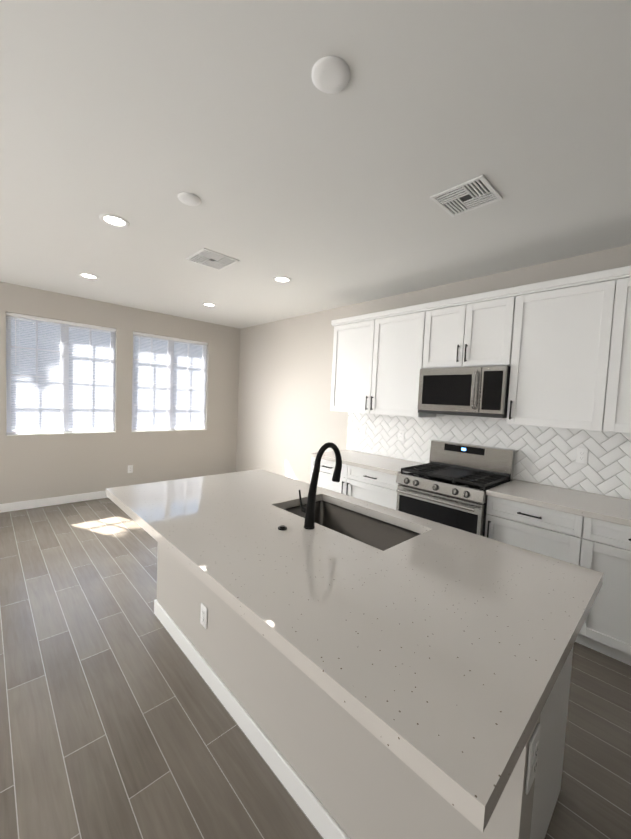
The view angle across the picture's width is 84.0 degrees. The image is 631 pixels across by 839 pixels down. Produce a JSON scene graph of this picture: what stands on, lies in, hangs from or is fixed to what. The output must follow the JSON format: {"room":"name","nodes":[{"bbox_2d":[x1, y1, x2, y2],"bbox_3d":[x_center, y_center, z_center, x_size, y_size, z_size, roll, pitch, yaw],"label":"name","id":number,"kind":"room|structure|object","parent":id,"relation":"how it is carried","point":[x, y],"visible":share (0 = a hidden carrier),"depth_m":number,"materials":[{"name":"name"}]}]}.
{"room":"kitchen","nodes":[
{"label":"kitchen","id":0,"kind":"room"},
{"bbox_2d":[0,491,107,512],"bbox_3d":[-4.001,1.076,4.038,6.999,0.105,0.014,-1,5,-44],"label":"baseboard","id":1,"kind":"structure","parent":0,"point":[22,505],"depth_m":4.56,"materials":[{"name":"white wood"}]},
{"bbox_2d":[0,282,239,503],"bbox_3d":[-3.999,-0.246,4.022,7.300,2.743,0.150,-1,5,-44],"label":"wall","id":2,"kind":"structure","parent":0,"point":[33,467],"depth_m":5.05,"materials":[{"name":"grey paint"}]},
{"bbox_2d":[6,315,115,435],"bbox_3d":[-3.314,-0.549,4.634,1.178,1.478,0.158,-1,5,-44],"label":"window","id":3,"kind":"structure","parent":2,"relation":"in","point":[19,434],"depth_m":4.62,"materials":[{"name":"white glass"}]},
{"bbox_2d":[6,312,115,433],"bbox_3d":[-3.291,-0.557,4.610,1.168,1.456,0.054,-1,5,-44],"label":"window blind","id":4,"kind":"object","parent":3,"relation":"attached to","point":[93,422],"visible":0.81,"depth_m":4.56,"materials":[{"name":"white plastic"}]},
{"bbox_2d":[128,465,132,472],"bbox_3d":[-2.749,0.737,5.200,0.072,0.117,0.009,-1,5,-44],"label":"outlet","id":5,"kind":"object","parent":2,"relation":"attached to","point":[130,468],"visible":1,"depth_m":5.20,"materials":[{"name":"white plastic"}]},
{"bbox_2d":[132,334,206,431],"bbox_3d":[-2.307,-0.559,5.592,1.178,1.478,0.158,-1,5,-44],"label":"window","id":6,"kind":"structure","parent":2,"relation":"in","point":[171,387],"depth_m":5.60,"materials":[{"name":"white plastic"}]},
{"bbox_2d":[132,331,207,429],"bbox_3d":[-2.284,-0.567,5.568,1.168,1.456,0.054,-1,5,-44],"label":"window blind","id":7,"kind":"object","parent":6,"relation":"attached to","point":[158,422],"visible":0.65,"depth_m":5.53,"materials":[{"name":"white plastic"}]},
{"bbox_2d":[0,498,630,838],"bbox_3d":[-0.744,1.530,0.619,7.600,0.120,10.100,-1,5,-44],"label":"floor","id":8,"kind":"structure","parent":0,"point":[117,721],"depth_m":1.65,"materials":[{"name":"grey tile"}]},
{"bbox_2d":[310,450,424,509],"bbox_3d":[0.552,0.884,3.854,0.651,0.914,1.187,-1,5,-44],"label":"base cabinet","id":9,"kind":"object","parent":8,"relation":"on","point":[371,478],"visible":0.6,"depth_m":3.58,"materials":[{"name":"white wood"}]},
{"bbox_2d":[154,546,602,838],"bbox_3d":[-0.020,0.994,1.888,0.852,0.869,2.263,-1,5,-44],"label":"kitchen island","id":10,"kind":"object","parent":8,"relation":"on","point":[348,785],"depth_m":1.27,"materials":[{"name":"paint"}]},
{"bbox_2d":[200,602,207,629],"bbox_3d":[-0.608,1.066,1.901,0.009,0.117,0.072,-1,5,-44],"label":"outlet","id":11,"kind":"object","parent":10,"relation":"attached to","point":[203,605],"depth_m":1.89,"materials":[{"name":"white plastic"}]},
{"bbox_2d":[106,470,602,837],"bbox_3d":[-0.106,0.537,1.786,1.175,0.045,2.310,-1,5,-44],"label":"island countertop","id":12,"kind":"structure","parent":10,"relation":"on","point":[447,645],"depth_m":1.05,"materials":[{"name":"white stone"}]},
{"bbox_2d":[274,442,341,529],"bbox_3d":[-0.016,0.317,1.731,0.344,0.410,0.113,-1,5,-44],"label":"faucet","id":13,"kind":"object","parent":12,"relation":"on","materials":[{"name":"black metal"}]},
{"bbox_2d":[278,502,425,549],"bbox_3d":[0.158,0.672,1.901,0.488,0.237,0.857,-1,5,-44],"label":"sink","id":14,"kind":"object","parent":12,"relation":"in","point":[380,533],"depth_m":2.03,"materials":[{"name":"grey metal"}]},
{"bbox_2d":[525,722,540,794],"bbox_3d":[0.507,0.787,0.813,0.074,0.125,0.009,-1,5,-44],"label":"outlet","id":15,"kind":"object","parent":10,"relation":"attached to","point":[532,751],"depth_m":0.80,"materials":[{"name":"white plastic"}]},
{"bbox_2d":[396,440,514,536],"bbox_3d":[1.192,0.823,3.102,0.704,1.178,0.758,-1,5,-44],"label":"range","id":16,"kind":"object","parent":8,"relation":"on","point":[449,483],"visible":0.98,"depth_m":3.00,"materials":[{"name":"grey metal"}]},
{"bbox_2d":[485,496,568,560],"bbox_3d":[1.724,1.024,2.648,0.618,0.876,0.649,-1,5,-44],"label":"base cabinet","id":17,"kind":"object","parent":8,"relation":"on","point":[538,530],"depth_m":2.45,"materials":[{"name":"white wood"}]},
{"bbox_2d":[565,516,630,665],"bbox_3d":[2.301,1.085,2.042,0.618,0.876,1.271,-1,5,-44],"label":"base cabinet","id":18,"kind":"object","parent":8,"relation":"on","point":[592,531],"depth_m":2.15,"materials":[{"name":"white wood"}]},
{"bbox_2d":[486,480,630,527],"bbox_3d":[2.126,0.610,2.194,0.636,0.038,1.798,-1,5,-44],"label":"countertop","id":19,"kind":"structure","parent":18,"relation":"on","point":[613,510],"depth_m":2.44,"materials":[{"name":"white stone"}]},
{"bbox_2d":[0,0,630,328],"bbox_3d":[-0.616,-1.326,0.456,7.600,0.120,10.100,-1,5,-44],"label":"ceiling","id":20,"kind":"structure","parent":0,"point":[139,116],"depth_m":1.67,"materials":[{"name":"white paint"}]},
{"bbox_2d":[78,273,98,278],"bbox_3d":[-2.422,-1.530,3.739,0.190,0.008,0.190,-1,5,-44],"label":"recessed light","id":21,"kind":"object","parent":20,"relation":"in","point":[88,275],"visible":1,"depth_m":3.73,"materials":[{"name":"white"}]},
{"bbox_2d":[99,213,129,227],"bbox_3d":[-1.433,-1.415,2.496,0.190,0.008,0.190,-1,5,-44],"label":"recessed light","id":22,"kind":"object","parent":20,"relation":"in","point":[114,220],"visible":0.98,"depth_m":2.49,"materials":[{"name":"white"}]},
{"bbox_2d":[178,192,200,205],"bbox_3d":[-0.783,-1.363,2.174,0.136,0.016,0.136,-1,5,-44],"label":"smoke detector","id":23,"kind":"object","parent":20,"relation":"attached to","point":[189,199],"visible":1,"depth_m":2.16,"materials":[{"name":"white plastic"}]},
{"bbox_2d":[202,303,215,306],"bbox_3d":[-1.430,-1.541,4.707,0.190,0.008,0.190,-1,5,-44],"label":"recessed light","id":24,"kind":"object","parent":20,"relation":"in","point":[209,304],"visible":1,"depth_m":4.70,"materials":[{"name":"white"}]},
{"bbox_2d":[185,248,238,269],"bbox_3d":[-0.924,-1.428,3.136,0.340,0.008,0.360,-1,5,-44],"label":"ceiling vent","id":25,"kind":"object","parent":20,"relation":"in","point":[210,259],"visible":1,"depth_m":3.12,"materials":[{"name":"white metal"}]},
{"bbox_2d":[273,276,290,282],"bbox_3d":[-0.340,-1.428,3.575,0.190,0.008,0.190,-1,5,-44],"label":"recessed light","id":26,"kind":"object","parent":20,"relation":"in","point":[282,279],"visible":1,"depth_m":3.57,"materials":[{"name":"white"}]},
{"bbox_2d":[312,56,349,93],"bbox_3d":[0.057,-1.276,1.304,0.144,0.016,0.144,-1,5,-44],"label":"smoke detector","id":27,"kind":"object","parent":20,"relation":"attached to","point":[330,74],"visible":1,"depth_m":1.29,"materials":[{"name":"white plastic"}]},
{"bbox_2d":[430,175,502,216],"bbox_3d":[0.874,-1.285,2.031,0.290,0.008,0.300,-1,5,-44],"label":"ceiling vent","id":28,"kind":"object","parent":20,"relation":"in","point":[471,194],"visible":1,"depth_m":2.02,"materials":[{"name":"white metal"}]},
{"bbox_2d":[236,245,630,499],"bbox_3d":[1.962,0.082,2.948,0.150,2.743,9.650,-1,5,-44],"label":"wall","id":29,"kind":"structure","parent":0,"point":[289,422],"depth_m":5.10,"materials":[{"name":"grey paint"}]},
{"bbox_2d":[330,302,435,417],"bbox_3d":[0.748,-0.597,3.848,0.333,1.075,1.252,-1,5,-44],"label":"upper cabinet","id":30,"kind":"object","parent":29,"relation":"attached to","point":[379,357],"depth_m":3.67,"materials":[{"name":"white wood"}]},
{"bbox_2d":[430,286,517,367],"bbox_3d":[1.411,-0.763,3.150,0.333,0.605,0.766,-1,5,-44],"label":"upper cabinet","id":31,"kind":"object","parent":29,"relation":"attached to","point":[474,330],"depth_m":2.98,"materials":[{"name":"white wood"}]},
{"bbox_2d":[417,366,510,417],"bbox_3d":[1.349,-0.246,3.144,0.438,0.416,0.758,-1,5,-44],"label":"microwave","id":32,"kind":"object","parent":31,"relation":"attached to","point":[483,391],"visible":0.98,"depth_m":2.98,"materials":[{"name":"grey metal"}]},
{"bbox_2d":[346,412,630,499],"bbox_3d":[1.700,0.249,3.107,0.010,0.536,3.755,-1,5,-44],"label":"tile backsplash","id":33,"kind":"structure","parent":29,"relation":"attached to","point":[545,455],"depth_m":3.00,"materials":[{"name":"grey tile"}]},
{"bbox_2d":[398,430,403,440],"bbox_3d":[0.948,0.175,3.882,0.009,0.117,0.072,-1,5,-44],"label":"outlet","id":34,"kind":"object","parent":33,"relation":"attached to","point":[400,435],"visible":1,"depth_m":3.88,"materials":[{"name":"white plastic"}]},
{"bbox_2d":[576,448,587,463],"bbox_3d":[2.063,0.282,2.711,0.009,0.117,0.072,-1,5,-44],"label":"outlet","id":35,"kind":"object","parent":33,"relation":"attached to","point":[582,455],"visible":1,"depth_m":2.71,"materials":[{"name":"white plastic"}]},
{"bbox_2d":[498,271,601,429],"bbox_3d":[1.873,-0.479,2.667,0.333,1.075,0.730,-1,5,-44],"label":"upper cabinet","id":36,"kind":"object","parent":29,"relation":"attached to","point":[561,347],"depth_m":2.56,"materials":[{"name":"white wood"}]},
{"bbox_2d":[586,265,630,432],"bbox_3d":[2.470,-0.416,2.040,0.333,1.075,1.251,-1,5,-44],"label":"upper cabinet","id":37,"kind":"object","parent":29,"relation":"attached to","point":[610,394],"depth_m":2.32,"materials":[{"name":"white wood"}]},
{"label":"outside","id":38,"kind":"structure","parent":0,"visible":0},
{"bbox_2d":[11,318,201,428],"bbox_3d":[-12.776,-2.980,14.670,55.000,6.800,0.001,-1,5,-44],"label":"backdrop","id":39,"kind":"structure","parent":38,"point":[97,372],"depth_m":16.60,"materials":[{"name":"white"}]}
]}

